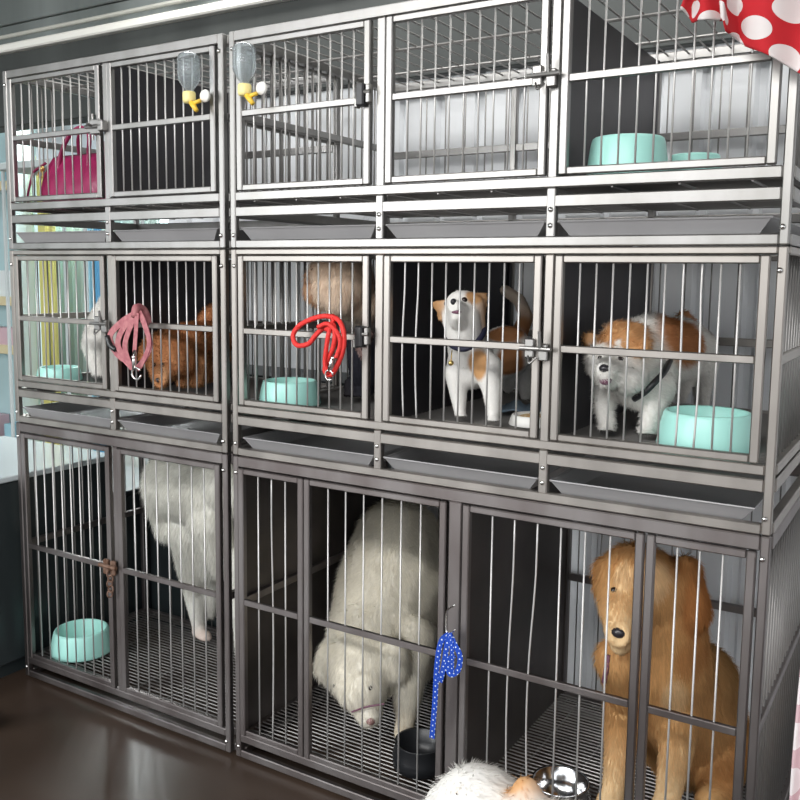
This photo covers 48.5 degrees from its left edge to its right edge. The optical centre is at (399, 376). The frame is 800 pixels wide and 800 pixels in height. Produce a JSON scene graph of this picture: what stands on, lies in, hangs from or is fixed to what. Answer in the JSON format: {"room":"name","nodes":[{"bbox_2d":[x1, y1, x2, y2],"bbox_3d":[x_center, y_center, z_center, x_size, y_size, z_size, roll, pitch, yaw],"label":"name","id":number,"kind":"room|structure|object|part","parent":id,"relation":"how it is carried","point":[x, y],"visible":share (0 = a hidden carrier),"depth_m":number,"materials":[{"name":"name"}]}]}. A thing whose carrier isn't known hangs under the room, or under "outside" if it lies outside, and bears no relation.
{"room":"dog kennel","nodes":[
{"label":"dog kennel","id":0,"kind":"room"},
{"bbox_2d":[31,129,167,365],"bbox_3d":[-1.961,-1.215,6.851,7.400,3.000,0.100,5,8,31],"label":"wall","id":1,"kind":"structure","parent":0,"point":[34,130],"depth_m":7.49,"materials":[{"name":"white paint"}]},
{"bbox_2d":[56,219,159,396],"bbox_3d":[-1.726,-0.615,5.177,0.902,1.600,0.044,5,8,31],"label":"curtain","id":2,"kind":"object","parent":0,"point":[71,264],"visible":0.03,"depth_m":5.34,"materials":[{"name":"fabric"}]},
{"bbox_2d":[0,0,222,44],"bbox_3d":[0.275,-1.222,2.222,7.000,0.340,0.098,5,8,31],"label":"trim","id":3,"kind":"structure","parent":0,"point":[15,15],"depth_m":3.05,"materials":[{"name":"metal"}]},
{"bbox_2d":[0,0,196,39],"bbox_3d":[0.248,-1.089,2.195,7.000,0.013,0.024,5,8,31],"label":"trim","id":4,"kind":"structure","parent":3,"relation":"attached to","point":[171,2],"depth_m":2.94,"materials":[{"name":"grey"}]},
{"bbox_2d":[0,0,291,54],"bbox_3d":[0.245,-1.047,2.196,7.000,0.028,0.034,5,8,31],"label":"trim","id":5,"kind":"structure","parent":3,"relation":"attached to","point":[225,6],"depth_m":2.84,"materials":[{"name":"white"}]},
{"bbox_2d":[0,400,745,799],"bbox_3d":[-1.319,1.049,0.867,15.000,0.100,13.000,5,8,31],"label":"floor","id":6,"kind":"structure","parent":0,"point":[57,743],"depth_m":2.06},
{"bbox_2d":[0,130,41,441],"bbox_3d":[-2.613,-0.750,5.386,1.066,2.400,0.150,5,8,31],"label":"shelf unit","id":7,"kind":"object","parent":6,"relation":"on","point":[4,369],"visible":0.1,"depth_m":5.19,"materials":[{"name":"teal"}]},
{"bbox_2d":[0,413,9,435],"bbox_3d":[-2.450,0.295,5.394,0.130,0.140,0.090,5,8,31],"label":"product box","id":8,"kind":"object","parent":7,"relation":"on","point":[4,418],"visible":0.6,"depth_m":5.36,"materials":[{"name":"pink cardboard"}]},
{"bbox_2d":[0,270,10,296],"bbox_3d":[-2.283,-0.537,5.200,0.130,0.170,0.090,5,8,31],"label":"product box","id":9,"kind":"object","parent":7,"relation":"on","point":[2,272],"visible":0.32,"depth_m":5.16,"materials":[{"name":"white cardboard"}]},
{"bbox_2d":[0,327,12,344],"bbox_3d":[-2.286,-0.232,5.236,0.160,0.120,0.090,5,8,31],"label":"product box","id":10,"kind":"object","parent":7,"relation":"on","point":[3,330],"visible":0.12,"depth_m":5.20,"materials":[{"name":"pink cardboard"}]},
{"bbox_2d":[4,422,16,437],"bbox_3d":[-2.293,0.328,5.301,0.100,0.100,0.090,5,8,31],"label":"product box","id":11,"kind":"object","parent":7,"relation":"on","point":[7,427],"visible":0.22,"depth_m":5.27,"materials":[{"name":"blue cardboard"}]},
{"bbox_2d":[35,157,55,443],"bbox_3d":[-2.073,-0.395,5.199,0.063,1.750,0.030,5,8,31],"label":"post","id":12,"kind":"object","parent":6,"relation":"on","point":[40,228],"visible":0.2,"depth_m":5.18,"materials":[{"name":"yellow"}]},
{"bbox_2d":[48,226,61,444],"bbox_3d":[-2.006,-0.390,5.159,0.031,1.750,0.030,5,8,31],"label":"post","id":13,"kind":"object","parent":6,"relation":"on","point":[50,228],"visible":0.12,"depth_m":5.14,"materials":[{"name":"yellow"}]},
{"bbox_2d":[0,436,112,677],"bbox_3d":[-1.248,0.519,2.578,0.538,0.558,0.615,5,8,31],"label":"counter","id":14,"kind":"object","parent":6,"relation":"on","point":[12,643],"visible":0.52,"depth_m":2.51,"materials":[{"name":"laminate"}]},
{"bbox_2d":[0,158,148,463],"bbox_3d":[-1.401,-0.130,3.854,0.550,1.550,0.360,5,8,31],"label":"rack","id":15,"kind":"object","parent":6,"relation":"on","point":[28,162],"visible":0.19,"depth_m":3.82,"materials":[{"name":"grey"}]},
{"bbox_2d":[35,123,95,159],"bbox_3d":[-1.369,-1.012,3.738,0.310,0.230,0.310,5,8,31],"label":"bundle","id":16,"kind":"object","parent":15,"relation":"on","point":[68,127],"visible":0.04,"depth_m":3.60,"materials":[{"name":"white"}]},
{"bbox_2d":[87,228,96,450],"bbox_3d":[-1.738,-0.741,4.956,0.034,2.500,0.030,5,8,31],"label":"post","id":17,"kind":"object","parent":6,"relation":"on","point":[88,229],"visible":0.02,"depth_m":4.97,"materials":[{"name":"blue"}]},
{"bbox_2d":[93,229,106,452],"bbox_3d":[-1.675,-0.735,4.917,0.033,2.500,0.030,5,8,31],"label":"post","id":18,"kind":"object","parent":6,"relation":"on","point":[97,269],"visible":0.02,"depth_m":4.93,"materials":[{"name":"blue"}]},
{"bbox_2d":[112,463,151,623],"bbox_3d":[-1.008,0.539,2.979,0.515,0.432,0.287,5,8,31],"label":"base cabinet","id":19,"kind":"object","parent":6,"relation":"on","point":[128,470],"visible":0.06,"depth_m":2.79,"materials":[{"name":"black laminate"}]},
{"bbox_2d":[16,422,325,751],"bbox_3d":[-0.597,0.475,2.367,0.746,0.700,0.455,5,8,31],"label":"cage","id":20,"kind":"object","parent":6,"relation":"on","point":[116,563],"visible":0.7,"depth_m":2.22,"materials":[{"name":"metal"}]},
{"bbox_3d":[-0.856,0.466,2.292,0.339,0.618,0.014,5,8,31],"label":"door","id":21,"kind":"part","parent":20,"relation":"part of","materials":[{"name":"metal"}]},
{"bbox_2d":[51,619,109,662],"bbox_3d":[-0.882,0.726,2.458,0.166,0.064,0.166,5,8,31],"label":"pet bowl","id":22,"kind":"object","parent":20,"relation":"in","point":[79,622],"visible":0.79,"depth_m":2.41,"materials":[{"name":"teal plastic"}]},
{"bbox_2d":[56,619,105,637],"bbox_3d":[-0.881,0.721,2.458,0.129,0.051,0.129,5,8,31],"label":"basin","id":23,"kind":"object","parent":22,"relation":"in","point":[79,622],"depth_m":2.50,"materials":[{"name":"teal plastic"}]},
{"bbox_3d":[-0.901,0.428,2.564,0.014,0.016,0.401,5,8,31],"label":"rail","id":24,"kind":"part","parent":20,"relation":"part of","materials":[{"name":"metal"}]},
{"bbox_3d":[-0.546,0.491,2.104,0.334,0.618,0.014,5,8,31],"label":"door","id":25,"kind":"part","parent":20,"relation":"part of","materials":[{"name":"metal"}]},
{"bbox_2d":[9,249,338,452],"bbox_3d":[-0.591,-0.097,2.301,0.746,0.448,0.455,5,8,31],"label":"cage","id":26,"kind":"object","parent":20,"relation":"on","point":[174,285],"visible":0.75,"depth_m":2.16,"materials":[{"name":"metal"}]},
{"bbox_3d":[-0.894,-0.173,2.494,0.014,0.016,0.401,5,8,31],"label":"rail","id":27,"kind":"part","parent":26,"relation":"part of","materials":[{"name":"metal"}]},
{"bbox_2d":[36,365,82,380],"bbox_3d":[-0.909,-0.010,2.368,0.119,0.035,0.119,5,8,31],"label":"pet bowl","id":28,"kind":"object","parent":26,"relation":"in","point":[50,368],"visible":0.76,"depth_m":2.33,"materials":[{"name":"teal plastic"}]},
{"bbox_2d":[40,365,76,367],"bbox_3d":[-0.909,-0.013,2.367,0.093,0.028,0.093,5,8,31],"label":"basin","id":29,"kind":"object","parent":28,"relation":"in","point":[48,366],"depth_m":2.40,"materials":[{"name":"teal plastic"}]},
{"bbox_3d":[-0.849,-0.141,2.221,0.339,0.322,0.014,5,8,31],"label":"door","id":30,"kind":"part","parent":26,"relation":"part of","materials":[{"name":"metal"}]},
{"bbox_2d":[80,298,109,378],"bbox_3d":[-0.794,-0.117,2.450,0.157,0.229,0.262,0,7,-4],"label":"dog","id":31,"kind":"object","parent":26,"relation":"in","point":[90,328],"visible":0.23,"depth_m":2.37},
{"bbox_2d":[23,396,190,427],"bbox_3d":[-0.744,0.087,2.415,0.342,0.029,0.396,5,8,31],"label":"tray","id":32,"kind":"object","parent":26,"relation":"on","point":[56,414],"depth_m":2.31,"materials":[{"name":"metal"}]},
{"bbox_2d":[105,303,152,379],"bbox_3d":[-0.613,-0.084,2.052,0.155,0.174,0.068,5,8,31],"label":"leash","id":33,"kind":"object","parent":26,"relation":"hanging from","point":[139,311],"visible":1,"depth_m":2.03,"materials":[{"name":"pink fabric"}]},
{"bbox_3d":[-0.539,-0.115,2.033,0.334,0.322,0.014,5,8,31],"label":"door","id":34,"kind":"part","parent":26,"relation":"part of","materials":[{"name":"metal"}]},
{"bbox_2d":[2,33,339,249],"bbox_3d":[-0.588,-0.543,2.245,0.746,0.447,0.464,5,8,31],"label":"cage","id":35,"kind":"object","parent":26,"relation":"on","point":[165,158],"visible":0.81,"depth_m":2.12,"materials":[{"name":"metal"}]},
{"bbox_3d":[-0.844,-0.586,2.169,0.339,0.305,0.014,5,8,31],"label":"door","id":36,"kind":"part","parent":35,"relation":"part of","materials":[{"name":"metal"}]},
{"bbox_3d":[-0.888,-0.625,2.441,0.014,0.016,0.401,5,8,31],"label":"rail","id":37,"kind":"part","parent":35,"relation":"part of","materials":[{"name":"metal"}]},
{"bbox_2d":[26,126,105,201],"bbox_3d":[-0.833,-0.539,2.292,0.286,0.209,0.129,5,8,31],"label":"handbag","id":38,"kind":"object","parent":35,"relation":"in","point":[85,157],"visible":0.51,"depth_m":2.26,"materials":[{"name":"leather"}]},
{"bbox_3d":[-0.824,-0.578,2.262,0.124,0.125,0.040,5,8,31],"label":"handle","id":39,"kind":"part","parent":38,"relation":"part of","materials":[{"name":"leather"}]},
{"bbox_3d":[-0.800,-0.582,2.300,0.124,0.125,0.040,5,8,31],"label":"handle","id":40,"kind":"part","parent":38,"relation":"part of","materials":[{"name":"leather"}]},
{"bbox_2d":[16,230,209,248],"bbox_3d":[-0.739,-0.362,2.363,0.342,0.032,0.396,5,8,31],"label":"tray","id":41,"kind":"object","parent":35,"relation":"on","point":[100,239],"depth_m":2.19,"materials":[{"name":"metal"}]},
{"bbox_3d":[-0.534,-0.561,1.981,0.334,0.305,0.014,5,8,31],"label":"door","id":42,"kind":"part","parent":35,"relation":"part of","materials":[{"name":"metal"}]},
{"bbox_2d":[113,228,250,240],"bbox_3d":[-0.434,-0.337,2.178,0.331,0.032,0.396,5,8,31],"label":"tray","id":43,"kind":"object","parent":35,"relation":"on","point":[192,234],"depth_m":2.01,"materials":[{"name":"metal"}]},
{"bbox_2d":[177,51,210,111],"bbox_3d":[-0.436,-0.622,1.875,0.074,0.127,0.048,5,8,31],"label":"water bottle","id":44,"kind":"object","parent":35,"relation":"attached to","point":[188,62],"visible":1,"depth_m":1.87,"materials":[{"name":"white"}]},
{"bbox_3d":[-0.436,-0.574,1.876,0.034,0.031,0.015,5,8,31],"label":"spout","id":45,"kind":"part","parent":44,"relation":"part of","materials":[{"name":"yellow plastic"}]},
{"bbox_3d":[-0.270,-0.574,2.067,0.014,0.016,0.401,5,8,31],"label":"rail","id":46,"kind":"part","parent":35,"relation":"part of","materials":[{"name":"metal"}]},
{"bbox_3d":[-0.471,-0.602,2.431,0.714,0.018,0.012,5,8,31],"label":"rail","id":47,"kind":"part","parent":35,"relation":"part of","materials":[{"name":"metal"}]},
{"bbox_2d":[137,302,231,389],"bbox_3d":[-0.516,-0.077,2.206,0.165,0.211,0.297,5,8,31],"label":"dog","id":48,"kind":"object","parent":26,"relation":"in","point":[209,316],"visible":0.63,"depth_m":2.11},
{"bbox_2d":[118,407,309,443],"bbox_3d":[-0.440,0.112,2.230,0.331,0.029,0.396,5,8,31],"label":"tray","id":49,"kind":"object","parent":26,"relation":"on","point":[163,429],"depth_m":2.11,"materials":[{"name":"metal"}]},
{"bbox_3d":[-0.275,-0.123,2.119,0.014,0.016,0.401,5,8,31],"label":"rail","id":50,"kind":"part","parent":26,"relation":"part of","materials":[{"name":"metal"}]},
{"bbox_3d":[-0.477,-0.151,2.484,0.714,0.018,0.012,5,8,31],"label":"rail","id":51,"kind":"part","parent":26,"relation":"part of","materials":[{"name":"metal"}]},
{"bbox_2d":[137,439,242,654],"bbox_3d":[-0.494,0.448,2.355,0.240,0.622,0.582,-6,9,-44],"label":"dog","id":52,"kind":"object","parent":20,"relation":"in","point":[185,470],"visible":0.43,"depth_m":2.33},
{"bbox_2d":[149,365,349,639],"bbox_3d":[-0.416,0.387,2.668,0.755,0.819,0.210,5,8,31],"label":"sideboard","id":53,"kind":"object","parent":6,"relation":"on","point":[163,550],"visible":0.05,"depth_m":2.76,"materials":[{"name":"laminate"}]},
{"bbox_2d":[423,757,583,799],"bbox_3d":[0.222,0.713,1.177,0.190,0.529,0.556,-5,9,-42],"label":"dog","id":54,"kind":"object","parent":6,"relation":"on","point":[466,781],"visible":1,"depth_m":1.27},
{"bbox_2d":[233,455,799,799],"bbox_3d":[0.261,0.531,1.969,1.110,0.700,0.625,5,8,31],"label":"cage","id":55,"kind":"object","parent":6,"relation":"on","point":[506,561],"visible":0.77,"depth_m":1.85,"materials":[{"name":"metal"}]},
{"bbox_3d":[-0.280,0.513,1.943,0.179,0.618,0.014,5,8,31],"label":"fixed panel","id":56,"kind":"part","parent":55,"relation":"part of","materials":[{"name":"metal"}]},
{"bbox_3d":[-0.197,0.476,2.248,0.010,0.018,0.591,5,8,31],"label":"rail","id":57,"kind":"part","parent":55,"relation":"part of","materials":[{"name":"metal"}]},
{"bbox_3d":[-0.203,0.474,2.252,0.003,0.633,0.591,5,8,31],"label":"panel","id":58,"kind":"part","parent":55,"relation":"part of","materials":[{"name":"metal"}]},
{"bbox_3d":[-0.058,0.531,1.808,0.339,0.618,0.014,5,8,31],"label":"door","id":59,"kind":"part","parent":55,"relation":"part of","materials":[{"name":"metal"}]},
{"bbox_2d":[312,492,447,736],"bbox_3d":[-0.035,0.551,2.165,0.310,0.488,0.626,2,7,11],"label":"dog","id":60,"kind":"object","parent":55,"relation":"in","point":[410,511],"visible":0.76,"depth_m":2.04},
{"bbox_2d":[392,727,444,779],"bbox_3d":[0.044,0.804,1.894,0.122,0.060,0.122,5,8,31],"label":"pet bowl","id":61,"kind":"object","parent":55,"relation":"in","point":[407,737],"visible":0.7,"depth_m":1.87,"materials":[{"name":"black plastic"}]},
{"bbox_2d":[429,632,462,738],"bbox_3d":[0.088,0.588,1.675,0.072,0.219,0.021,5,8,31],"label":"leash","id":62,"kind":"object","parent":55,"relation":"attached to","point":[447,664],"visible":1,"depth_m":1.67,"materials":[{"name":"blue fabric"}]},
{"bbox_2d":[445,604,455,632],"bbox_3d":[0.096,0.455,1.665,0.006,0.066,0.037,-3,7,-27],"label":"wire hook","id":63,"kind":"object","parent":55,"relation":"attached to","point":[454,604],"visible":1,"depth_m":1.68,"materials":[{"name":"silver metal"}]},
{"bbox_2d":[231,246,799,535],"bbox_3d":[0.263,-0.040,1.894,1.110,0.448,0.645,5,8,31],"label":"cage","id":64,"kind":"object","parent":55,"relation":"on","point":[409,422],"visible":0.96,"depth_m":1.66,"materials":[{"name":"metal"}]},
{"bbox_2d":[259,377,320,405],"bbox_3d":[-0.246,0.033,1.982,0.139,0.053,0.139,5,8,31],"label":"pet bowl","id":65,"kind":"object","parent":64,"relation":"in","point":[291,381],"visible":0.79,"depth_m":1.93,"materials":[{"name":"teal plastic"}]},
{"bbox_2d":[267,377,313,382],"bbox_3d":[-0.246,0.029,1.982,0.108,0.043,0.108,5,8,31],"label":"basin","id":66,"kind":"object","parent":65,"relation":"in","point":[279,379],"depth_m":2.02,"materials":[{"name":"teal plastic"}]},
{"bbox_3d":[-0.196,-0.129,2.182,0.014,0.016,0.591,5,8,31],"label":"rail","id":67,"kind":"part","parent":64,"relation":"part of","materials":[{"name":"metal"}]},
{"bbox_3d":[-0.202,-0.088,1.829,0.335,0.322,0.014,5,8,31],"label":"door","id":68,"kind":"part","parent":64,"relation":"part of","materials":[{"name":"metal"}]},
{"bbox_2d":[291,313,346,380],"bbox_3d":[-0.159,-0.061,1.760,0.142,0.130,0.034,6,9,40],"label":"leash","id":69,"kind":"object","parent":64,"relation":"hanging from","point":[328,327],"visible":1,"depth_m":1.73,"materials":[{"name":"red fabric"}]},
{"bbox_2d":[300,262,375,397],"bbox_3d":[-0.087,-0.104,1.948,0.239,0.322,0.230,6,8,38],"label":"dog","id":70,"kind":"object","parent":64,"relation":"in","point":[323,266],"visible":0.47,"depth_m":1.89},
{"bbox_2d":[243,422,443,465],"bbox_3d":[-0.046,0.131,2.102,0.344,0.029,0.586,5,8,31],"label":"tray","id":71,"kind":"object","parent":64,"relation":"on","point":[276,445],"depth_m":1.91,"materials":[{"name":"metal"}]},
{"bbox_3d":[0.109,-0.062,1.641,0.324,0.322,0.014,5,8,31],"label":"door","id":72,"kind":"part","parent":64,"relation":"part of","materials":[{"name":"metal"}]},
{"bbox_2d":[433,285,532,421],"bbox_3d":[0.179,-0.059,1.849,0.159,0.261,0.401,4,7,25],"label":"dog","id":73,"kind":"object","parent":64,"relation":"in","point":[452,309],"visible":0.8,"depth_m":1.74},
{"bbox_2d":[383,438,594,488],"bbox_3d":[0.259,0.156,1.918,0.329,0.029,0.586,5,8,31],"label":"tray","id":74,"kind":"object","parent":64,"relation":"on","point":[439,468],"depth_m":1.73,"materials":[{"name":"metal"}]},
{"bbox_2d":[229,0,799,254],"bbox_3d":[0.268,-0.486,1.842,1.110,0.447,0.645,5,8,31],"label":"cage","id":75,"kind":"object","parent":64,"relation":"on","point":[598,81],"visible":0.95,"depth_m":1.65,"materials":[{"name":"metal"}]},
{"bbox_2d":[232,41,266,104],"bbox_3d":[-0.305,-0.612,1.795,0.074,0.127,0.048,5,8,31],"label":"water bottle","id":76,"kind":"object","parent":75,"relation":"attached to","point":[243,53],"visible":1,"depth_m":1.79,"materials":[{"name":"white"}]},
{"bbox_3d":[-0.304,-0.564,1.796,0.034,0.031,0.015,5,8,31],"label":"spout","id":77,"kind":"part","parent":76,"relation":"part of","materials":[{"name":"yellow plastic"}]},
{"bbox_3d":[-0.197,-0.533,1.777,0.335,0.305,0.014,5,8,31],"label":"door","id":78,"kind":"part","parent":75,"relation":"part of","materials":[{"name":"metal"}]},
{"bbox_3d":[-0.191,-0.580,2.129,0.014,0.016,0.591,5,8,31],"label":"rail","id":79,"kind":"part","parent":75,"relation":"part of","materials":[{"name":"metal"}]},
{"bbox_2d":[241,224,488,247],"bbox_3d":[-0.040,-0.317,2.050,0.344,0.032,0.586,5,8,31],"label":"tray","id":80,"kind":"object","parent":75,"relation":"on","point":[328,236],"depth_m":1.79,"materials":[{"name":"metal"}]},
{"bbox_3d":[0.114,-0.507,1.589,0.324,0.305,0.014,5,8,31],"label":"door","id":81,"kind":"part","parent":75,"relation":"part of","materials":[{"name":"metal"}]},
{"bbox_2d":[386,221,632,247],"bbox_3d":[0.264,-0.292,1.866,0.329,0.032,0.586,5,8,31],"label":"tray","id":82,"kind":"object","parent":75,"relation":"on","point":[508,234],"depth_m":1.61,"materials":[{"name":"metal"}]},
{"bbox_3d":[0.432,-0.554,2.105,1.079,0.018,0.012,5,8,31],"label":"rail","id":83,"kind":"part","parent":75,"relation":"part of","materials":[{"name":"metal"}]},
{"bbox_2d":[586,133,667,174],"bbox_3d":[0.398,-0.374,1.554,0.144,0.084,0.144,5,8,31],"label":"pet bowl","id":84,"kind":"object","parent":75,"relation":"in","point":[627,140],"visible":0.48,"depth_m":1.50,"materials":[{"name":"teal plastic"}]},
{"bbox_3d":[0.420,-0.482,1.404,0.345,0.305,0.014,5,8,31],"label":"door","id":85,"kind":"part","parent":75,"relation":"part of","materials":[{"name":"metal"}]},
{"bbox_2d":[557,216,799,246],"bbox_3d":[0.569,-0.267,1.681,0.346,0.032,0.586,5,8,31],"label":"tray","id":86,"kind":"object","parent":75,"relation":"on","point":[734,230],"depth_m":1.43,"materials":[{"name":"metal"}]},
{"bbox_2d":[668,152,721,170],"bbox_3d":[0.553,-0.380,1.670,0.104,0.073,0.104,5,8,31],"label":"pet bowl","id":87,"kind":"object","parent":75,"relation":"in","point":[694,155],"visible":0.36,"depth_m":1.63,"materials":[{"name":"teal plastic"}]},
{"bbox_2d":[680,0,799,73],"bbox_3d":[0.619,-0.562,1.403,0.260,0.298,0.415,5,8,31],"label":"cloth","id":88,"kind":"object","parent":75,"relation":"on","point":[771,28],"visible":1,"depth_m":1.26,"materials":[{"name":"red fabric"}]},
{"bbox_2d":[502,400,540,412],"bbox_3d":[0.267,0.062,1.871,0.122,0.026,0.104,5,8,31],"label":"cloth","id":89,"kind":"object","parent":64,"relation":"in","point":[510,406],"visible":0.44,"depth_m":1.85,"materials":[{"name":"blue"}]},
{"bbox_2d":[508,411,540,428],"bbox_3d":[0.263,0.084,1.746,0.099,0.020,0.099,5,8,31],"label":"pet bowl","id":90,"kind":"object","parent":64,"relation":"in","point":[523,422],"visible":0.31,"depth_m":1.71,"materials":[{"name":"white ceramic"}]},
{"bbox_2d":[514,411,540,415],"bbox_3d":[0.263,0.082,1.745,0.077,0.016,0.077,5,8,31],"label":"basin","id":91,"kind":"object","parent":90,"relation":"in","point":[522,412],"depth_m":1.78,"materials":[{"name":"white plastic"}]},
{"bbox_2d":[519,413,540,416],"bbox_3d":[0.263,0.079,1.745,0.068,0.013,0.068,5,8,31],"label":"food","id":92,"kind":"object","parent":90,"relation":"in","point":[526,414],"visible":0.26,"depth_m":1.74,"materials":[{"name":"brown food"}]},
{"bbox_3d":[0.426,-0.103,2.158,1.079,0.018,0.012,5,8,31],"label":"rail","id":93,"kind":"part","parent":64,"relation":"part of","materials":[{"name":"metal"}]},
{"bbox_2d":[580,310,719,436],"bbox_3d":[0.503,-0.017,1.712,0.508,0.227,0.163,-6,9,-44],"label":"dog","id":94,"kind":"object","parent":64,"relation":"in","point":[690,337],"visible":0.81,"depth_m":1.60},
{"bbox_2d":[549,456,763,519],"bbox_3d":[0.564,0.181,1.733,0.346,0.029,0.586,5,8,31],"label":"tray","id":95,"kind":"object","parent":64,"relation":"on","point":[610,492],"depth_m":1.55,"materials":[{"name":"metal"}]},
{"bbox_3d":[0.414,-0.037,1.455,0.345,0.322,0.014,5,8,31],"label":"door","id":96,"kind":"part","parent":64,"relation":"part of","materials":[{"name":"metal"}]},
{"bbox_2d":[656,405,750,453],"bbox_3d":[0.533,0.090,1.539,0.169,0.062,0.169,5,8,31],"label":"pet bowl","id":97,"kind":"object","parent":64,"relation":"in","point":[742,418],"visible":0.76,"depth_m":1.48,"materials":[{"name":"teal plastic"}]},
{"bbox_2d":[668,406,748,416],"bbox_3d":[0.533,0.085,1.539,0.132,0.050,0.132,5,8,31],"label":"basin","id":98,"kind":"object","parent":97,"relation":"in","point":[684,411],"depth_m":1.59,"materials":[{"name":"teal plastic"}]},
{"bbox_3d":[0.734,-0.052,1.618,0.014,0.016,0.591,5,8,31],"label":"rail","id":99,"kind":"part","parent":64,"relation":"part of","materials":[{"name":"metal"}]},
{"bbox_2d":[789,674,799,799],"bbox_3d":[0.652,0.361,1.247,0.162,0.620,0.043,3,7,19],"label":"cloth","id":100,"kind":"object","parent":64,"relation":"hanging from","point":[794,794],"visible":1,"depth_m":1.30,"materials":[{"name":"white fabric"}]},
{"bbox_3d":[0.262,0.558,1.614,0.341,0.618,0.014,5,8,31],"label":"door","id":101,"kind":"part","parent":55,"relation":"part of","materials":[{"name":"metal"}]},
{"bbox_2d":[532,765,591,799],"bbox_3d":[0.314,0.822,1.742,0.122,0.065,0.122,5,8,31],"label":"pet bowl","id":102,"kind":"object","parent":55,"relation":"on","point":[564,776],"visible":0.76,"depth_m":1.78,"materials":[{"name":"silver metal"}]},
{"bbox_3d":[0.419,0.499,2.228,1.079,0.018,0.012,5,8,31],"label":"rail","id":103,"kind":"part","parent":55,"relation":"part of","materials":[{"name":"metal"}]},
{"bbox_2d":[588,539,749,799],"bbox_3d":[0.537,0.572,1.726,0.469,0.570,0.265,-5,9,-43],"label":"dog","id":104,"kind":"object","parent":55,"relation":"in","point":[623,555],"visible":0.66,"depth_m":1.62},
{"bbox_3d":[0.485,0.576,1.479,0.173,0.618,0.014,5,8,31],"label":"fixed panel","id":105,"kind":"part","parent":55,"relation":"part of","materials":[{"name":"metal"}]},
{"bbox_3d":[0.727,0.549,1.688,0.014,0.016,0.591,5,8,31],"label":"rail","id":106,"kind":"part","parent":55,"relation":"part of","materials":[{"name":"metal"}]},
{"bbox_2d":[168,42,799,717],"bbox_3d":[1.250,0.103,1.780,4.707,1.627,0.044,5,8,31],"label":"wall","id":107,"kind":"structure","parent":0,"point":[734,567],"depth_m":2.16,"materials":[{"name":"white paint"}]},
{"bbox_2d":[0,0,737,132],"bbox_3d":[0.273,-0.919,2.261,7.000,0.270,0.090,5,8,31],"label":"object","id":108,"kind":"structure","parent":107,"relation":"attached to","point":[293,10],"depth_m":2.47,"materials":[{"name":"grey metal"}]}
]}

